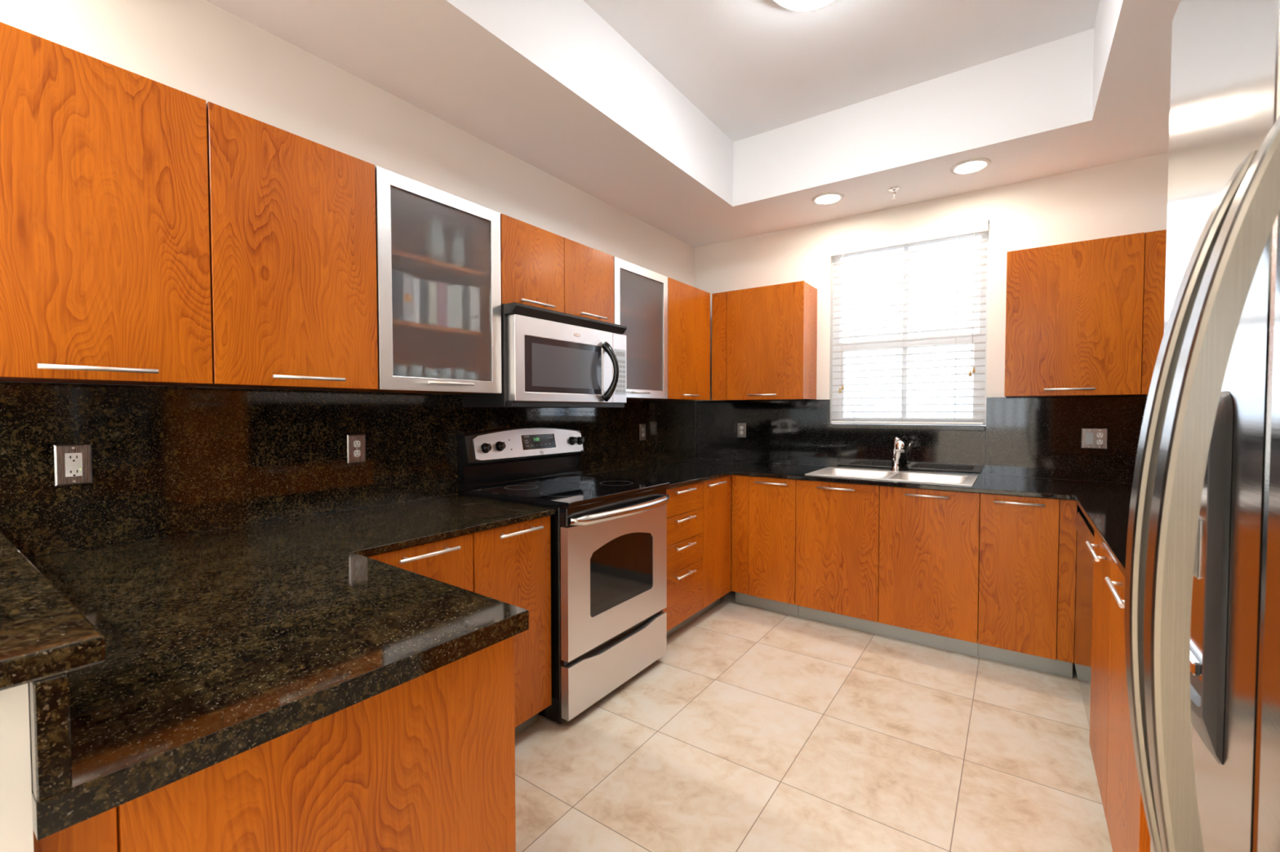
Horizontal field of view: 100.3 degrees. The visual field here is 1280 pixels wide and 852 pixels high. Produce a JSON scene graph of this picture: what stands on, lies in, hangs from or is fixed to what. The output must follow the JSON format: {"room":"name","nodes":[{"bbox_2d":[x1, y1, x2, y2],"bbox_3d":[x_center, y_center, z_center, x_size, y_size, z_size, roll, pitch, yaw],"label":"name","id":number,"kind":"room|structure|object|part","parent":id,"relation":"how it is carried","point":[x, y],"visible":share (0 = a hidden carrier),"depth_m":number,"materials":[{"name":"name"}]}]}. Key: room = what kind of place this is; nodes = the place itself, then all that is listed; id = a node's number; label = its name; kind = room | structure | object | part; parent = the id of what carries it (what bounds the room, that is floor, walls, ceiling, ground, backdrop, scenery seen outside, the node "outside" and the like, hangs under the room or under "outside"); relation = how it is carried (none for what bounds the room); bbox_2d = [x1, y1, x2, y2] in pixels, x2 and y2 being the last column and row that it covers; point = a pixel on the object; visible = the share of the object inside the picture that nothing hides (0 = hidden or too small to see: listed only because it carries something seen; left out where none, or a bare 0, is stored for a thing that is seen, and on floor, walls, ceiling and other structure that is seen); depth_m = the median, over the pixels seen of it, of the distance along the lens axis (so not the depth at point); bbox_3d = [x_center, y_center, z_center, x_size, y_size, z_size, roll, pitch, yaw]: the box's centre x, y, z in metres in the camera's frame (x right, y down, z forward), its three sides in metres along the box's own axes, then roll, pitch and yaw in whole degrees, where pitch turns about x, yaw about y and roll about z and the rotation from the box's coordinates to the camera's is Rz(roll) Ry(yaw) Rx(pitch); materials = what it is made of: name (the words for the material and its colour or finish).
{"room":"kitchen","nodes":[
{"label":"kitchen","id":0,"kind":"room"},
{"bbox_2d":[0,684,33,851],"bbox_3d":[-1.248,0.774,0.927,1.392,1.040,0.123,1,2,35],"label":"wall","id":1,"kind":"structure","parent":0,"point":[16,832],"depth_m":0.56,"materials":[{"name":"white paint"}]},
{"bbox_2d":[27,672,72,801],"bbox_3d":[-1.185,0.315,0.961,1.399,0.124,0.026,1,2,35],"label":"backsplash","id":2,"kind":"structure","parent":1,"relation":"attached to","point":[49,708],"depth_m":0.56,"materials":[{"name":"black stone"}]},
{"bbox_2d":[0,531,106,691],"bbox_3d":[-1.273,0.240,0.853,1.420,0.031,0.358,1,2,35],"label":"bar","id":3,"kind":"object","parent":1,"relation":"on","point":[43,635],"visible":1,"depth_m":0.60,"materials":[{"name":"black stone"}]},
{"bbox_2d":[0,0,694,558],"bbox_3d":[-0.744,-0.343,2.925,0.120,3.360,4.020,1,2,35],"label":"wall","id":4,"kind":"structure","parent":0,"point":[201,49],"depth_m":2.08,"materials":[{"name":"white paint"}]},
{"bbox_2d":[0,382,165,558],"bbox_3d":[-1.641,0.119,1.543,0.020,0.482,0.405,1,2,35],"label":"backsplash","id":5,"kind":"structure","parent":4,"relation":"attached to","point":[124,502],"depth_m":1.55,"materials":[{"name":"black stone"}]},
{"bbox_2d":[53,444,92,486],"bbox_3d":[-1.628,0.111,1.536,0.008,0.117,0.074,1,2,35],"label":"wall outlet","id":6,"kind":"object","parent":5,"relation":"attached to","point":[73,462],"visible":1,"depth_m":1.53,"materials":[{"name":"silver metal"}]},
{"bbox_2d":[65,453,82,476],"bbox_3d":[-1.627,0.111,1.536,0.003,0.067,0.034,1,2,35],"label":"receptacle","id":7,"kind":"object","parent":6,"relation":"attached to","point":[73,461],"depth_m":1.53,"materials":[{"name":"white plastic"}]},
{"bbox_2d":[0,22,213,386],"bbox_3d":[-1.497,-0.526,1.433,0.360,0.813,0.476,1,2,35],"label":"upper cabinet","id":8,"kind":"object","parent":4,"relation":"attached to","point":[105,276],"visible":1,"depth_m":1.36,"materials":[{"name":"brown wood"}]},
{"bbox_3d":[-1.365,-0.144,1.352,0.038,0.012,0.216,1,2,35],"label":"handle","id":9,"kind":"part","parent":8,"relation":"part of","materials":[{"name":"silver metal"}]},
{"bbox_2d":[183,101,377,391],"bbox_3d":[-1.217,-0.537,1.831,0.360,0.813,0.490,1,2,35],"label":"upper cabinet","id":10,"kind":"object","parent":4,"relation":"attached to","point":[292,237],"visible":0.93,"depth_m":1.71,"materials":[{"name":"brown wood"}]},
{"bbox_3d":[-1.084,-0.157,1.750,0.038,0.012,0.216,1,2,35],"label":"handle","id":11,"kind":"part","parent":10,"relation":"part of","materials":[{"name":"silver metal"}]},
{"bbox_2d":[340,165,502,394],"bbox_3d":[-0.908,-0.550,2.269,0.360,0.813,0.571,1,2,35],"label":"upper cabinet","id":12,"kind":"object","parent":4,"relation":"attached to","point":[438,276],"visible":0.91,"depth_m":2.16,"materials":[{"name":"grey glass"}]},
{"bbox_3d":[-0.802,-0.548,2.194,0.004,0.725,0.482,1,2,35],"label":"pane","id":13,"kind":"part","parent":12,"relation":"part of","materials":[{"name":"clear glass"}]},
{"bbox_3d":[-0.776,-0.174,2.186,0.038,0.012,0.212,1,2,35],"label":"handle","id":14,"kind":"part","parent":12,"relation":"part of","materials":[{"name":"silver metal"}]},
{"bbox_2d":[162,386,695,537],"bbox_3d":[-0.532,0.074,3.116,0.020,0.482,3.442,1,2,35],"label":"backsplash","id":15,"kind":"structure","parent":4,"relation":"attached to","point":[233,457],"depth_m":2.12,"materials":[{"name":"black stone"}]},
{"bbox_2d":[346,434,365,463],"bbox_3d":[-1.164,0.093,2.196,0.006,0.117,0.074,1,2,35],"label":"wall outlet","id":16,"kind":"object","parent":15,"relation":"attached to","point":[356,443],"visible":1,"depth_m":2.19,"materials":[{"name":"silver metal"}]},
{"bbox_2d":[353,440,360,457],"bbox_3d":[-1.162,0.093,2.195,0.002,0.068,0.027,1,2,35],"label":"receptacle","id":17,"kind":"object","parent":16,"relation":"attached to","point":[357,444],"depth_m":2.19,"materials":[{"name":"white plastic"}]},
{"bbox_2d":[640,424,645,440],"bbox_3d":[0.021,0.045,3.877,0.006,0.117,0.074,1,2,35],"label":"wall outlet","id":18,"kind":"object","parent":15,"relation":"attached to","point":[642,427],"visible":1,"depth_m":3.87,"materials":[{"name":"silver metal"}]},
{"bbox_2d":[500,213,613,323],"bbox_3d":[-0.503,-0.770,2.838,0.360,0.406,0.828,1,2,35],"label":"upper cabinet","id":19,"kind":"object","parent":4,"relation":"attached to","point":[540,268],"visible":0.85,"depth_m":2.69,"materials":[{"name":"brown wood"}]},
{"bbox_3d":[-0.516,-0.763,2.592,0.020,0.406,0.409,1,2,35],"label":"door","id":20,"kind":"part","parent":19,"relation":"part of","materials":[{"name":"brown wood"}]},
{"bbox_3d":[-0.497,-0.590,2.571,0.038,0.012,0.213,1,2,35],"label":"handle","id":21,"kind":"part","parent":19,"relation":"part of","materials":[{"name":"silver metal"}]},
{"bbox_2d":[462,302,626,408],"bbox_3d":[-0.436,-0.331,2.828,0.455,0.466,0.864,1,2,35],"label":"microwave","id":22,"kind":"object","parent":19,"relation":"attached to","point":[550,358],"visible":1,"depth_m":2.63,"materials":[{"name":"silver metal"}]},
{"bbox_3d":[-0.378,-0.318,2.719,0.048,0.393,0.714,1,2,35],"label":"door","id":23,"kind":"part","parent":22,"relation":"part of","materials":[{"name":"silver metal"}]},
{"bbox_3d":[-0.164,-0.296,2.910,0.102,0.328,0.050,1,2,35],"label":"handle","id":24,"kind":"part","parent":22,"relation":"part of","materials":[{"name":"black plastic"}]},
{"bbox_3d":[-0.134,-0.328,3.065,0.048,0.393,0.128,1,2,35],"label":"control panel","id":25,"kind":"part","parent":22,"relation":"part of","materials":[{"name":"silver metal"}]},
{"bbox_3d":[-0.277,-0.773,2.930,0.020,0.406,0.413,1,2,35],"label":"door","id":26,"kind":"part","parent":19,"relation":"part of","materials":[{"name":"brown wood"}]},
{"bbox_3d":[-0.258,-0.600,2.911,0.038,0.012,0.215,1,2,35],"label":"handle","id":27,"kind":"part","parent":19,"relation":"part of","materials":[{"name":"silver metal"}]},
{"bbox_2d":[613,257,667,399],"bbox_3d":[-0.095,-0.584,3.422,0.360,0.813,0.580,1,2,35],"label":"upper cabinet","id":28,"kind":"object","parent":4,"relation":"attached to","point":[640,293],"visible":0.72,"depth_m":3.35,"materials":[{"name":"silver metal"}]},
{"bbox_3d":[0.011,-0.582,3.347,0.004,0.725,0.491,1,2,35],"label":"pane","id":29,"kind":"part","parent":28,"relation":"part of","materials":[{"name":"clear glass"}]},
{"bbox_3d":[0.001,-0.206,3.289,0.038,0.012,0.172,1,2,35],"label":"handle","id":30,"kind":"part","parent":28,"relation":"part of","materials":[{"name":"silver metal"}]},
{"bbox_2d":[638,277,710,400],"bbox_3d":[0.252,-0.598,3.914,0.360,0.813,0.615,1,2,35],"label":"upper cabinet","id":31,"kind":"object","parent":4,"relation":"attached to","point":[688,306],"visible":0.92,"depth_m":3.79,"materials":[{"name":"brown wood"}]},
{"bbox_3d":[0.354,-0.596,3.831,0.020,0.813,0.596,1,2,35],"label":"door","id":32,"kind":"part","parent":31,"relation":"part of","materials":[{"name":"brown wood"}]},
{"bbox_3d":[0.354,-0.218,3.789,0.038,0.012,0.216,1,2,35],"label":"handle","id":33,"kind":"part","parent":31,"relation":"part of","materials":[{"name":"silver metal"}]},
{"bbox_2d":[205,0,1180,247],"bbox_3d":[-2.882,-1.693,1.345,8.163,0.567,9.000,1,2,35],"label":"ceiling","id":34,"kind":"structure","parent":0,"point":[703,122],"depth_m":2.64,"materials":[{"name":"white paint"}]},
{"bbox_2d":[771,0,833,10],"bbox_3d":[0.694,-1.808,2.149,0.380,0.110,0.380,1,2,35],"label":"dome light","id":35,"kind":"object","parent":34,"relation":"attached to","point":[795,5],"visible":1,"depth_m":2.24,"materials":[{"name":"white glass"}]},
{"bbox_2d":[812,191,844,204],"bbox_3d":[1.214,-1.469,3.457,0.196,0.008,0.196,1,2,35],"label":"recessed light","id":36,"kind":"object","parent":34,"relation":"in","point":[826,198],"visible":1,"depth_m":3.45,"materials":[{"name":"white glass"}]},
{"bbox_2d":[888,186,900,199],"bbox_3d":[1.575,-1.441,3.314,0.068,0.058,0.068,1,2,35],"label":"sprinkler","id":37,"kind":"object","parent":34,"relation":"attached to","point":[893,189],"visible":1,"depth_m":3.31,"materials":[{"name":"silver metal"}]},
{"bbox_2d":[950,157,991,174],"bbox_3d":[1.857,-1.457,3.005,0.196,0.008,0.196,1,2,35],"label":"recessed light","id":38,"kind":"object","parent":34,"relation":"in","point":[974,165],"visible":1,"depth_m":2.99,"materials":[{"name":"white glass"}]},
{"bbox_2d":[515,572,1112,851],"bbox_3d":[-2.879,1.332,1.431,8.163,0.100,9.000,1,2,35],"label":"floor","id":39,"kind":"structure","parent":0,"point":[756,730],"depth_m":2.05,"materials":[{"name":"tile"}]},
{"bbox_2d":[32,635,515,851],"bbox_3d":[-0.745,0.852,1.070,0.688,0.876,0.683,1,2,35],"label":"base cabinet","id":40,"kind":"object","parent":39,"relation":"on","point":[426,762],"visible":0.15,"depth_m":0.89,"materials":[{"name":"brown wood"}]},
{"bbox_2d":[26,494,555,840],"bbox_3d":[-0.753,0.380,1.563,1.415,0.040,1.505,1,2,35],"label":"countertop","id":41,"kind":"structure","parent":40,"relation":"on","point":[221,645],"depth_m":0.99,"materials":[{"name":"black stone"}]},
{"bbox_2d":[367,533,473,591],"bbox_3d":[-0.962,0.820,1.902,0.695,0.894,0.422,1,2,35],"label":"base cabinet","id":42,"kind":"object","parent":39,"relation":"on","point":[449,561],"visible":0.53,"depth_m":1.78,"materials":[{"name":"brown wood"}]},
{"bbox_3d":[-0.680,0.412,1.721,0.038,0.012,0.212,1,2,35],"label":"handle","id":43,"kind":"part","parent":42,"relation":"part of","materials":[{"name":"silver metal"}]},
{"bbox_2d":[472,515,551,736],"bbox_3d":[-0.728,0.810,2.233,0.695,0.894,0.380,1,2,35],"label":"base cabinet","id":44,"kind":"object","parent":39,"relation":"on","point":[512,562],"visible":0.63,"depth_m":2.10,"materials":[{"name":"brown wood"}]},
{"bbox_3d":[-0.457,0.403,2.038,0.038,0.012,0.210,1,2,35],"label":"handle","id":45,"kind":"part","parent":44,"relation":"part of","materials":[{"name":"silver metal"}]},
{"bbox_2d":[457,426,670,724],"bbox_3d":[-0.323,0.625,2.708,0.805,1.235,0.845,1,2,35],"label":"range","id":46,"kind":"object","parent":39,"relation":"on","point":[608,535],"visible":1,"depth_m":2.49,"materials":[{"name":"silver metal"}]},
{"bbox_3d":[-0.751,0.109,2.624,0.037,0.051,0.052,1,2,35],"label":"knob","id":47,"kind":"part","parent":46,"relation":"part of","materials":[{"name":"black plastic"}]},
{"bbox_3d":[-0.700,0.103,2.698,0.037,0.051,0.052,1,2,35],"label":"knob","id":48,"kind":"part","parent":46,"relation":"part of","materials":[{"name":"black plastic"}]},
{"bbox_2d":[464,474,669,508],"bbox_3d":[-0.340,0.308,2.663,0.673,0.023,0.768,1,2,35],"label":"cooktop","id":49,"kind":"object","parent":46,"relation":"in","point":[545,491],"depth_m":2.54,"materials":[{"name":"black glass"}]},
{"bbox_3d":[-0.389,0.087,3.140,0.037,0.051,0.052,1,2,35],"label":"knob","id":50,"kind":"part","parent":46,"relation":"part of","materials":[{"name":"black plastic"}]},
{"bbox_3d":[-0.351,0.089,3.193,0.037,0.051,0.052,1,2,35],"label":"knob","id":51,"kind":"part","parent":46,"relation":"part of","materials":[{"name":"black plastic"}]},
{"bbox_3d":[-0.097,0.364,2.494,0.044,0.078,0.758,1,2,35],"label":"trim","id":52,"kind":"part","parent":46,"relation":"part of","materials":[{"name":"silver metal"}]},
{"bbox_3d":[-0.094,0.683,2.501,0.040,0.554,0.752,1,2,35],"label":"oven door","id":53,"kind":"part","parent":46,"relation":"part of","materials":[{"name":"silver metal"}]},
{"bbox_3d":[-0.093,1.096,2.513,0.040,0.219,0.752,1,2,35],"label":"drawer","id":54,"kind":"part","parent":46,"relation":"part of","materials":[{"name":"silver metal"}]},
{"bbox_3d":[-0.049,0.384,2.465,0.086,0.047,0.755,1,2,35],"label":"handle","id":55,"kind":"part","parent":46,"relation":"part of","materials":[{"name":"silver metal"}]},
{"bbox_2d":[662,481,702,637],"bbox_3d":[-0.013,0.780,3.249,0.695,0.894,0.517,1,2,35],"label":"base cabinet","id":56,"kind":"object","parent":39,"relation":"on","point":[685,504],"visible":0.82,"depth_m":3.10,"materials":[{"name":"brown wood"}]},
{"bbox_3d":[0.231,0.979,3.083,0.020,0.306,0.516,1,2,35],"label":"drawer","id":57,"kind":"part","parent":56,"relation":"part of","materials":[{"name":"brown wood"}]},
{"bbox_3d":[0.231,0.423,3.067,0.020,0.158,0.516,1,2,35],"label":"drawer","id":58,"kind":"part","parent":56,"relation":"part of","materials":[{"name":"brown wood"}]},
{"bbox_3d":[0.231,0.583,3.071,0.020,0.155,0.516,1,2,35],"label":"drawer","id":59,"kind":"part","parent":56,"relation":"part of","materials":[{"name":"brown wood"}]},
{"bbox_3d":[0.231,0.743,3.076,0.020,0.160,0.516,1,2,35],"label":"drawer","id":60,"kind":"part","parent":56,"relation":"part of","materials":[{"name":"brown wood"}]},
{"bbox_3d":[0.257,0.369,3.049,0.038,0.012,0.205,1,2,35],"label":"handle","id":61,"kind":"part","parent":56,"relation":"part of","materials":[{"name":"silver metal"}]},
{"bbox_3d":[0.257,0.530,3.054,0.038,0.012,0.205,1,2,35],"label":"handle","id":62,"kind":"part","parent":56,"relation":"part of","materials":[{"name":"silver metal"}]},
{"bbox_3d":[0.257,0.688,3.058,0.038,0.012,0.205,1,2,35],"label":"handle","id":63,"kind":"part","parent":56,"relation":"part of","materials":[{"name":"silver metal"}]},
{"bbox_3d":[0.257,0.851,3.063,0.038,0.012,0.205,1,2,35],"label":"handle","id":64,"kind":"part","parent":56,"relation":"part of","materials":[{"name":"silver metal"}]},
{"bbox_2d":[587,458,1132,577],"bbox_3d":[1.059,0.338,2.652,3.121,0.022,2.379,1,2,35],"label":"countertop","id":65,"kind":"structure","parent":56,"relation":"on","point":[1105,506],"depth_m":2.95,"materials":[{"name":"black stone"}]},
{"bbox_2d":[804,466,977,486],"bbox_3d":[1.554,0.388,3.319,0.898,0.172,0.527,1,2,35],"label":"sink","id":66,"kind":"object","parent":65,"relation":"in","point":[876,474],"visible":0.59,"depth_m":3.37,"materials":[{"name":"silver metal"}]},
{"bbox_3d":[1.374,0.385,3.420,0.396,0.172,0.406,1,2,35],"label":"bowl","id":67,"kind":"part","parent":66,"relation":"part of","materials":[{"name":"silver metal"}]},
{"bbox_3d":[1.715,0.392,3.180,0.381,0.172,0.406,1,2,35],"label":"bowl","id":68,"kind":"part","parent":66,"relation":"part of","materials":[{"name":"silver metal"}]},
{"bbox_2d":[890,437,904,471],"bbox_3d":[1.646,0.187,3.412,0.060,0.224,0.242,1,2,20],"label":"faucet","id":69,"kind":"object","parent":65,"relation":"on","point":[898,445],"visible":1,"depth_m":3.46,"materials":[{"name":"silver metal"}]},
{"bbox_3d":[1.677,0.135,3.491,0.028,0.126,0.045,-1,2,-27],"label":"lever","id":70,"kind":"part","parent":69,"relation":"part of","materials":[{"name":"silver metal"}]},
{"bbox_3d":[1.657,0.179,3.429,0.038,0.154,0.160,0,2,19],"label":"spout","id":71,"kind":"part","parent":69,"relation":"part of","materials":[{"name":"silver metal"}]},
{"bbox_2d":[691,475,731,622],"bbox_3d":[0.251,0.769,3.623,0.695,0.894,0.390,1,2,35],"label":"base cabinet","id":72,"kind":"object","parent":39,"relation":"on","point":[717,492],"visible":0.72,"depth_m":3.43,"materials":[{"name":"brown wood"}]},
{"bbox_3d":[0.494,0.727,3.450,0.020,0.791,0.389,1,2,35],"label":"door","id":73,"kind":"part","parent":72,"relation":"part of","materials":[{"name":"brown wood"}]},
{"bbox_3d":[0.481,0.364,3.368,0.038,0.012,0.218,1,2,35],"label":"handle","id":74,"kind":"part","parent":72,"relation":"part of","materials":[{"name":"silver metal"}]},
{"bbox_2d":[731,475,798,617],"bbox_3d":[0.978,0.766,3.737,0.438,0.892,0.718,1,2,35],"label":"base cabinet","id":75,"kind":"object","parent":39,"relation":"on","point":[763,509],"visible":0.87,"depth_m":3.47,"materials":[{"name":"brown wood"}]},
{"bbox_3d":[0.837,0.366,3.409,0.212,0.012,0.038,1,2,35],"label":"handle","id":76,"kind":"part","parent":75,"relation":"part of","materials":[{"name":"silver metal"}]},
{"bbox_3d":[0.850,0.727,3.446,0.312,0.791,0.020,1,2,35],"label":"door","id":77,"kind":"part","parent":75,"relation":"part of","materials":[{"name":"brown wood"}]},
{"bbox_2d":[795,479,980,657],"bbox_3d":[1.555,0.779,3.331,0.970,0.889,0.718,1,2,35],"label":"base cabinet","id":78,"kind":"object","parent":39,"relation":"on","point":[899,563],"visible":0.95,"depth_m":3.03,"materials":[{"name":"brown wood"}]},
{"bbox_3d":[1.165,0.372,3.177,0.213,0.012,0.038,1,2,35],"label":"handle","id":79,"kind":"part","parent":78,"relation":"part of","materials":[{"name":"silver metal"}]},
{"bbox_3d":[1.177,0.733,3.216,0.483,0.791,0.020,1,2,35],"label":"door","id":80,"kind":"part","parent":78,"relation":"part of","materials":[{"name":"brown wood"}]},
{"bbox_3d":[1.556,0.379,2.902,0.210,0.012,0.038,1,2,35],"label":"handle","id":81,"kind":"part","parent":78,"relation":"part of","materials":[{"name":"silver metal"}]},
{"bbox_3d":[1.575,0.741,2.936,0.483,0.791,0.020,1,2,35],"label":"door","id":82,"kind":"part","parent":78,"relation":"part of","materials":[{"name":"brown wood"}]},
{"bbox_2d":[977,493,1077,678],"bbox_3d":[2.113,0.788,2.937,0.392,0.892,0.718,1,2,35],"label":"base cabinet","id":83,"kind":"object","parent":39,"relation":"on","point":[1027,574],"visible":0.91,"depth_m":2.67,"materials":[{"name":"brown wood"}]},
{"bbox_3d":[1.890,0.386,2.667,0.208,0.012,0.038,1,2,35],"label":"handle","id":84,"kind":"part","parent":83,"relation":"part of","materials":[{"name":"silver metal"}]},
{"bbox_2d":[1074,511,1094,728],"bbox_3d":[2.122,0.814,2.084,0.630,0.888,0.758,1,2,35],"label":"dishwasher","id":85,"kind":"object","parent":39,"relation":"on","point":[1085,531],"visible":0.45,"depth_m":2.24,"materials":[{"name":"brown wood"}]},
{"bbox_3d":[1.881,0.454,2.243,0.041,0.076,0.757,1,2,35],"label":"control panel","id":86,"kind":"part","parent":85,"relation":"part of","materials":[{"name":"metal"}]},
{"bbox_2d":[1085,531,1112,818],"bbox_3d":[1.778,0.826,1.584,0.699,0.894,0.446,1,2,35],"label":"base cabinet","id":87,"kind":"object","parent":39,"relation":"on","point":[1103,561],"visible":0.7,"depth_m":1.73,"materials":[{"name":"brown wood"}]},
{"bbox_3d":[1.497,0.411,1.754,0.031,0.012,0.267,1,2,35],"label":"handle","id":88,"kind":"part","parent":87,"relation":"part of","materials":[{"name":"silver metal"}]},
{"bbox_2d":[1104,559,1150,851],"bbox_3d":[1.505,0.837,1.198,0.699,0.894,0.491,1,2,35],"label":"base cabinet","id":89,"kind":"object","parent":39,"relation":"on","point":[1126,819],"visible":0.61,"depth_m":1.40,"materials":[{"name":"brown wood"}]},
{"bbox_3d":[1.218,0.422,1.358,0.031,0.012,0.247,1,2,35],"label":"handle","id":90,"kind":"part","parent":89,"relation":"part of","materials":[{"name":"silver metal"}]},
{"bbox_2d":[1124,0,1279,851],"bbox_3d":[0.732,0.376,0.219,0.769,1.872,0.945,1,2,35],"label":"refrigerator","id":91,"kind":"object","parent":39,"relation":"on","point":[1202,603],"visible":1,"depth_m":0.47,"materials":[{"name":"grey metal"}]},
{"bbox_3d":[0.393,0.327,0.210,0.070,1.772,0.541,1,2,35],"label":"door","id":92,"kind":"part","parent":91,"relation":"part of","materials":[{"name":"silver metal"}]},
{"bbox_2d":[694,151,1168,632],"bbox_3d":[1.796,-0.367,3.679,3.403,3.360,0.140,1,2,35],"label":"wall","id":93,"kind":"structure","parent":0,"point":[1129,197],"depth_m":3.32,"materials":[{"name":"white paint"}]},
{"bbox_2d":[695,399,830,466],"bbox_3d":[0.926,0.041,4.205,1.108,0.484,0.020,1,2,35],"label":"backsplash","id":94,"kind":"structure","parent":93,"relation":"attached to","point":[794,432],"depth_m":4.16,"materials":[{"name":"black stone"}]},
{"bbox_2d":[737,422,746,437],"bbox_3d":[0.812,0.033,4.270,0.074,0.117,0.006,1,2,35],"label":"wall outlet","id":95,"kind":"object","parent":94,"relation":"attached to","point":[741,427],"visible":1,"depth_m":4.27,"materials":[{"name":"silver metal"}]},
{"bbox_2d":[711,280,817,400],"bbox_3d":[0.915,-0.601,3.993,0.706,0.813,0.348,1,2,35],"label":"upper cabinet","id":96,"kind":"object","parent":93,"relation":"attached to","point":[764,339],"visible":1,"depth_m":3.85,"materials":[{"name":"brown wood"}]},
{"bbox_3d":[0.878,-0.224,3.841,0.217,0.012,0.038,1,2,35],"label":"handle","id":97,"kind":"part","parent":96,"relation":"part of","materials":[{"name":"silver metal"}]},
{"bbox_2d":[827,423,986,431],"bbox_3d":[1.782,0.008,3.636,0.958,0.032,0.112,1,2,35],"label":"window sill","id":98,"kind":"structure","parent":93,"relation":"attached to","point":[898,427],"depth_m":3.56,"materials":[{"name":"black stone"}]},
{"bbox_2d":[829,428,986,475],"bbox_3d":[1.769,0.162,3.615,0.952,0.273,0.020,1,2,35],"label":"backsplash","id":99,"kind":"structure","parent":93,"relation":"attached to","point":[963,452],"depth_m":3.56,"materials":[{"name":"black stone"}]},
{"bbox_2d":[831,223,989,425],"bbox_3d":[1.831,-0.649,3.688,0.960,1.276,0.060,1,2,35],"label":"window","id":100,"kind":"structure","parent":93,"relation":"in","point":[984,322],"depth_m":3.65,"materials":[{"name":"white plastic"}]},
{"bbox_2d":[831,219,988,425],"bbox_3d":[1.781,-0.646,3.617,0.952,1.272,0.074,1,2,35],"label":"window blind","id":101,"kind":"object","parent":100,"relation":"attached to","point":[974,229],"visible":1,"depth_m":3.58,"materials":[{"name":"white plastic"}]},
{"bbox_3d":[1.444,-0.764,3.820,0.007,0.935,0.002,1,2,35],"label":"pull cord","id":102,"kind":"part","parent":101,"relation":"part of","materials":[{"name":"white plastic"}]},
{"bbox_3d":[1.531,-0.636,3.803,0.002,1.210,0.051,1,2,35],"label":"ladder cord","id":103,"kind":"part","parent":101,"relation":"part of","materials":[{"name":"white fabric"}]},
{"bbox_3d":[1.784,-0.631,3.624,0.002,1.210,0.051,1,2,35],"label":"ladder cord","id":104,"kind":"part","parent":101,"relation":"part of","materials":[{"name":"white fabric"}]},
{"bbox_3d":[1.786,-0.020,3.641,0.936,0.018,0.050,1,2,35],"label":"rail","id":105,"kind":"part","parent":101,"relation":"part of","materials":[{"name":"white plastic"}]},
{"bbox_3d":[2.038,-0.626,3.446,0.002,1.210,0.051,1,2,35],"label":"ladder cord","id":106,"kind":"part","parent":101,"relation":"part of","materials":[{"name":"white fabric"}]},
{"bbox_3d":[2.095,-0.796,3.360,0.007,0.845,0.002,1,2,35],"label":"pull cord","id":107,"kind":"part","parent":101,"relation":"part of","materials":[{"name":"white fabric"}]},
{"bbox_2d":[985,395,1147,483],"bbox_3d":[2.593,0.072,3.032,1.060,0.484,0.020,1,2,35],"label":"backsplash","id":108,"kind":"structure","parent":93,"relation":"attached to","point":[1027,437],"depth_m":3.12,"materials":[{"name":"black stone"}]},
{"bbox_2d":[1080,427,1107,448],"bbox_3d":[2.575,0.071,3.028,0.115,0.117,0.006,1,2,35],"label":"wall outlet","id":109,"kind":"object","parent":108,"relation":"attached to","point":[1091,438],"visible":1,"depth_m":3.03,"materials":[{"name":"silver metal"}]},
{"bbox_2d":[1096,432,1102,444],"bbox_3d":[2.592,0.071,3.013,0.027,0.068,0.002,1,2,35],"label":"receptacle","id":110,"kind":"object","parent":109,"relation":"attached to","point":[1099,435],"depth_m":3.01,"materials":[{"name":"white plastic"}]},
{"bbox_2d":[1004,229,1166,397],"bbox_3d":[2.412,-0.573,2.939,0.659,0.813,0.348,1,2,35],"label":"upper cabinet","id":111,"kind":"object","parent":93,"relation":"attached to","point":[1083,317],"visible":0.88,"depth_m":2.82,"materials":[{"name":"brown wood"}]},
{"bbox_3d":[2.286,-0.196,2.849,0.213,0.012,0.038,1,2,35],"label":"handle","id":112,"kind":"part","parent":111,"relation":"part of","materials":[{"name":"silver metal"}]},
{"label":"outside","id":113,"kind":"structure","parent":0,"visible":0},
{"bbox_3d":[12.074,3.809,21.130,80.000,0.200,39.700,1,2,35],"label":"ground","id":114,"kind":"structure","parent":113,"visible":0},
{"bbox_2d":[841,235,986,426],"bbox_3d":[7.504,-0.627,11.917,21.000,9.200,3.810,1,2,35],"label":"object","id":115,"kind":"structure","parent":114,"relation":"on","point":[975,323],"depth_m":11.60,"materials":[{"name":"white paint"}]}
]}

